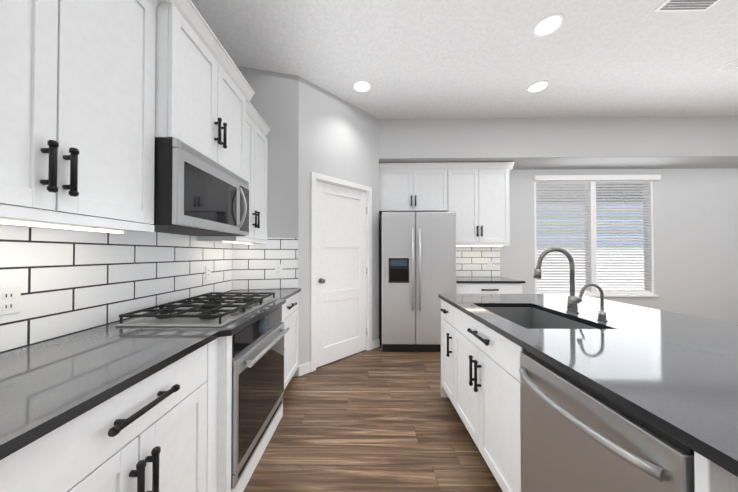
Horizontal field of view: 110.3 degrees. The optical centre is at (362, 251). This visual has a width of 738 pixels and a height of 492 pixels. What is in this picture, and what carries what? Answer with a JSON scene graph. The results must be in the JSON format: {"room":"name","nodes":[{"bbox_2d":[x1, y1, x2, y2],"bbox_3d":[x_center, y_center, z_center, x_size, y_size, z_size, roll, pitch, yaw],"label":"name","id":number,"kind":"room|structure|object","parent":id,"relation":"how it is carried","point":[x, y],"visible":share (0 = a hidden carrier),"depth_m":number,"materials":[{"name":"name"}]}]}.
{"room":"kitchen","nodes":[
{"label":"kitchen","id":0,"kind":"room"},
{"bbox_2d":[237,66,298,376],"bbox_3d":[-1.014,-0.273,2.671,0.686,3.150,0.120,0,-1,-14],"label":"wall","id":1,"kind":"structure","parent":0,"point":[274,101],"depth_m":2.66,"materials":[{"name":"paint"}]},
{"bbox_2d":[232,238,297,289],"bbox_3d":[-0.975,0.124,2.610,0.634,0.525,0.008,0,-1,-14],"label":"backsplash","id":2,"kind":"structure","parent":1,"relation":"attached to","point":[253,266],"depth_m":2.61,"materials":[{"name":"tile"}]},
{"bbox_2d":[275,264,281,275],"bbox_3d":[-0.854,0.191,2.629,0.072,0.116,0.008,0,-1,-13],"label":"electrical outlet","id":3,"kind":"object","parent":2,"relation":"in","point":[278,269],"visible":1,"depth_m":2.63,"materials":[{"name":"white plastic"}]},
{"bbox_2d":[298,76,378,365],"bbox_3d":[-0.266,-0.268,3.178,1.252,3.150,0.140,1,-1,-44],"label":"wall","id":4,"kind":"structure","parent":0,"point":[338,138],"depth_m":2.97,"materials":[{"name":"paint"}]},
{"bbox_2d":[298,339,379,375],"bbox_3d":[-0.212,1.252,3.106,1.252,0.110,0.013,1,-1,-44],"label":"baseboard","id":5,"kind":"structure","parent":4,"relation":"attached to","point":[305,368],"depth_m":2.74,"materials":[{"name":"paint"}]},
{"bbox_2d":[310,172,371,371],"bbox_3d":[-0.254,0.224,3.156,0.947,2.166,0.137,1,-1,-44],"label":"door frame","id":6,"kind":"structure","parent":4,"relation":"attached to","point":[315,177],"depth_m":3.04,"materials":[{"name":"paint"}]},
{"bbox_2d":[316,181,366,367],"bbox_3d":[-0.215,0.256,3.122,0.803,2.077,0.097,1,-1,-44],"label":"pantry door","id":7,"kind":"structure","parent":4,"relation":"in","point":[341,273],"depth_m":3.10,"materials":[{"name":"paint"}]},
{"bbox_2d":[243,335,502,491],"bbox_3d":[2.640,1.333,1.033,8.140,0.100,6.190,0,-1,1],"label":"floor","id":8,"kind":"structure","parent":0,"point":[377,419],"depth_m":1.80,"materials":[{"name":"brown wood"}]},
{"bbox_2d":[0,337,223,491],"bbox_3d":[-0.999,0.838,0.836,0.621,0.886,0.760,0,-1,1],"label":"base cabinet","id":9,"kind":"object","parent":8,"relation":"on","point":[167,429],"depth_m":0.81,"materials":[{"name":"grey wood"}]},
{"bbox_2d":[0,288,300,459],"bbox_3d":[-0.955,0.388,1.562,0.687,0.028,2.264,0,-1,1],"label":"countertop","id":10,"kind":"structure","parent":9,"relation":"on","point":[48,386],"depth_m":0.82,"materials":[{"name":"stone"}]},
{"bbox_2d":[115,292,276,326],"bbox_3d":[-0.940,0.346,1.638,0.530,0.056,0.765,0,-1,1],"label":"cooktop","id":11,"kind":"object","parent":10,"relation":"in","point":[211,310],"visible":1,"depth_m":1.39,"materials":[{"name":"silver metal"}]},
{"bbox_2d":[224,292,298,419],"bbox_3d":[-0.951,0.855,2.337,0.666,0.886,0.662,0,-1,1],"label":"base cabinet","id":12,"kind":"object","parent":8,"relation":"on","point":[290,310],"depth_m":2.28,"materials":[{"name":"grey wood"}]},
{"bbox_2d":[231,306,289,488],"bbox_3d":[-0.919,0.790,1.632,0.733,0.765,0.741,0,-1,1],"label":"oven","id":13,"kind":"object","parent":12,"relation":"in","point":[257,371],"visible":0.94,"depth_m":1.46,"materials":[{"name":"grey"}]},
{"bbox_2d":[379,212,455,351],"bbox_3d":[0.744,0.403,3.652,0.962,1.820,0.788,0,-1,1],"label":"refrigerator","id":14,"kind":"object","parent":8,"relation":"on","point":[417,263],"visible":0.98,"depth_m":3.32,"materials":[{"name":"grey metal"}]},
{"bbox_2d":[440,299,522,430],"bbox_3d":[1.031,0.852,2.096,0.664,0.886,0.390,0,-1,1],"label":"base cabinet","id":15,"kind":"object","parent":8,"relation":"on","point":[480,377],"depth_m":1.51,"materials":[{"name":"paint"}]},
{"bbox_2d":[438,294,737,476],"bbox_3d":[1.280,0.386,1.352,1.232,0.028,1.920,0,-1,1],"label":"countertop","id":16,"kind":"structure","parent":15,"relation":"on","point":[673,375],"depth_m":0.89,"materials":[{"name":"stone"}]},
{"bbox_2d":[481,307,597,328],"bbox_3d":[1.009,0.518,1.545,0.442,0.230,0.652,0,-1,1],"label":"sink","id":17,"kind":"object","parent":16,"relation":"in","point":[529,317],"visible":0.02,"depth_m":1.84,"materials":[{"name":"silver metal"}]},
{"bbox_2d":[533,247,584,312],"bbox_3d":[1.194,0.175,1.570,0.266,0.398,0.098,0,-1,1],"label":"faucet","id":18,"kind":"object","parent":16,"relation":"on","point":[572,305],"visible":0.96,"depth_m":1.58,"materials":[{"name":"silver metal"}]},
{"bbox_2d":[576,284,607,320],"bbox_3d":[1.235,0.273,1.384,0.155,0.197,0.042,0,-1,1],"label":"filter faucet","id":19,"kind":"object","parent":16,"relation":"on","point":[601,314],"visible":0.98,"depth_m":1.38,"materials":[{"name":"silver metal"}]},
{"bbox_2d":[456,283,521,293],"bbox_3d":[1.692,0.870,3.700,0.888,0.886,0.653,0,-1,1],"label":"base cabinet","id":20,"kind":"object","parent":8,"relation":"on","point":[488,288],"visible":0.17,"depth_m":3.42,"materials":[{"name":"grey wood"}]},
{"bbox_2d":[456,277,524,282],"bbox_3d":[1.699,0.413,3.716,0.925,0.028,0.632,0,-1,1],"label":"countertop","id":21,"kind":"structure","parent":20,"relation":"on","point":[482,280],"depth_m":3.47,"materials":[{"name":"stone"}]},
{"bbox_2d":[519,348,694,491],"bbox_3d":[0.942,0.837,0.806,0.678,0.878,0.568,0,-1,1],"label":"dishwasher","id":22,"kind":"object","parent":8,"relation":"on","point":[576,436],"visible":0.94,"depth_m":0.76,"materials":[{"name":"grey metal"}]},
{"bbox_2d":[191,0,737,118],"bbox_3d":[2.640,-1.916,1.070,8.140,0.100,6.190,0,-1,1],"label":"ceiling","id":23,"kind":"structure","parent":0,"point":[430,59],"depth_m":2.41,"materials":[{"name":"paint"}]},
{"bbox_2d":[352,80,371,92],"bbox_3d":[0.001,-1.842,2.880,0.221,0.008,0.221,0,-1,1],"label":"recessed light","id":24,"kind":"object","parent":23,"relation":"in","point":[361,86],"visible":1,"depth_m":2.88,"materials":[{"name":"paint"}]},
{"bbox_2d":[526,80,549,92],"bbox_3d":[1.972,-1.842,2.886,0.221,0.008,0.221,0,-1,1],"label":"recessed light","id":25,"kind":"object","parent":23,"relation":"in","point":[538,86],"visible":1,"depth_m":2.88,"materials":[{"name":"paint"}]},
{"bbox_2d":[532,13,564,36],"bbox_3d":[1.528,-1.850,2.113,0.221,0.008,0.221,0,-1,1],"label":"recessed light","id":26,"kind":"object","parent":23,"relation":"in","point":[548,25],"visible":1,"depth_m":2.11,"materials":[{"name":"paint"}]},
{"bbox_2d":[653,0,720,11],"bbox_3d":[2.445,-1.851,1.898,0.400,0.012,0.170,0,-1,1],"label":"ceiling vent","id":27,"kind":"object","parent":23,"relation":"in","point":[683,5],"visible":1,"depth_m":1.93,"materials":[{"name":"metal"}]},
{"bbox_2d":[718,59,737,71],"bbox_3d":[3.696,-1.846,2.536,0.221,0.008,0.221,0,-1,1],"label":"recessed light","id":28,"kind":"object","parent":23,"relation":"in","point":[731,65],"visible":1,"depth_m":2.57,"materials":[{"name":"paint"}]},
{"bbox_2d":[379,168,737,334],"bbox_3d":[3.442,-0.257,4.073,6.400,3.150,0.120,0,-1,1],"label":"wall","id":29,"kind":"structure","parent":0,"point":[695,222],"depth_m":3.99,"materials":[{"name":"paint"}]},
{"bbox_2d":[379,163,450,213],"bbox_3d":[0.744,-0.927,3.900,1.001,0.685,0.326,0,-1,1],"label":"upper cabinet","id":30,"kind":"object","parent":29,"relation":"attached to","point":[403,187],"depth_m":3.74,"materials":[{"name":"paint"}]},
{"bbox_2d":[443,162,510,245],"bbox_3d":[1.659,-0.692,3.882,0.950,1.155,0.326,0,-1,1],"label":"upper cabinet","id":31,"kind":"object","parent":29,"relation":"attached to","point":[474,196],"depth_m":3.72,"materials":[{"name":"paint"}]},
{"bbox_2d":[456,246,499,276],"bbox_3d":[1.702,0.130,4.034,0.920,0.545,0.008,0,-1,1],"label":"backsplash","id":32,"kind":"structure","parent":29,"relation":"attached to","point":[471,261],"depth_m":4.03,"materials":[{"name":"tile"}]},
{"bbox_2d":[487,261,491,267],"bbox_3d":[1.991,0.207,4.019,0.072,0.116,0.008,0,-1,1],"label":"electrical outlet","id":33,"kind":"object","parent":32,"relation":"attached to","point":[489,264],"visible":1,"depth_m":4.02,"materials":[{"name":"white plastic"}]},
{"bbox_2d":[533,175,660,296],"bbox_3d":[3.637,-0.236,4.043,1.930,1.883,0.168,0,-1,1],"label":"window","id":34,"kind":"structure","parent":29,"relation":"in","point":[592,256],"depth_m":4.01,"materials":[{"name":"paint"}]},
{"bbox_2d":[536,184,645,289],"bbox_3d":[3.618,-0.247,4.102,1.770,1.790,0.004,0,-1,1],"label":"window panel","id":35,"kind":"object","parent":34,"relation":"in","point":[600,284],"depth_m":4.09,"materials":[{"name":"clear glass"}]},
{"bbox_2d":[536,181,650,292],"bbox_3d":[3.617,-0.248,4.048,1.766,1.787,0.064,0,-1,1],"label":"window blinds","id":36,"kind":"object","parent":34,"relation":"attached to","point":[557,185],"visible":0.81,"depth_m":4.04,"materials":[{"name":"white plastic"}]},
{"bbox_2d":[379,116,737,169],"bbox_3d":[3.437,-1.561,3.775,6.400,0.550,0.505,0,-1,1],"label":"wall","id":37,"kind":"structure","parent":0,"point":[694,142],"depth_m":3.54,"materials":[{"name":"paint"}]},
{"bbox_3d":[-1.383,-0.300,0.295,0.120,3.150,4.540,0,-1,1],"label":"wall","id":38,"kind":"structure","parent":0,"visible":0},
{"bbox_2d":[0,0,155,227],"bbox_3d":[-1.152,-0.686,0.839,0.316,1.115,0.786,0,-1,1],"label":"upper cabinet","id":39,"kind":"object","parent":38,"relation":"attached to","point":[97,97],"depth_m":0.90,"materials":[{"name":"paint"}]},
{"bbox_2d":[0,225,232,352],"bbox_3d":[-1.299,0.111,1.463,0.008,0.525,2.148,0,-1,1],"label":"backsplash","id":40,"kind":"structure","parent":38,"relation":"attached to","point":[70,282],"depth_m":1.24,"materials":[{"name":"tile"}]},
{"bbox_2d":[0,286,20,315],"bbox_3d":[-1.299,0.182,0.918,0.008,0.100,0.118,0,-1,1],"label":"electrical outlet","id":41,"kind":"object","parent":40,"relation":"attached to","point":[10,300],"visible":1,"depth_m":0.95,"materials":[{"name":"white plastic"}]},
{"bbox_2d":[205,266,210,279],"bbox_3d":[-1.278,0.181,2.138,0.008,0.116,0.072,0,-1,1],"label":"electrical outlet","id":42,"kind":"object","parent":40,"relation":"attached to","point":[207,272],"visible":1,"depth_m":2.13,"materials":[{"name":"white plastic"}]},
{"bbox_2d":[156,0,247,180],"bbox_3d":[-1.101,-0.904,1.618,0.391,0.723,0.764,0,-1,1],"label":"upper cabinet","id":43,"kind":"object","parent":38,"relation":"attached to","point":[202,100],"depth_m":1.43,"materials":[{"name":"paint"}]},
{"bbox_2d":[150,138,248,235],"bbox_3d":[-1.056,-0.329,1.610,0.482,0.418,0.756,0,-1,1],"label":"microwave","id":44,"kind":"object","parent":43,"relation":"attached to","point":[197,193],"visible":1,"depth_m":1.38,"materials":[{"name":"silver metal"}]},
{"bbox_2d":[196,104,267,243],"bbox_3d":[-1.127,-0.670,2.311,0.316,1.115,0.623,0,-1,1],"label":"upper cabinet","id":45,"kind":"object","parent":38,"relation":"attached to","point":[257,130],"depth_m":2.34,"materials":[{"name":"paint"}]}
]}

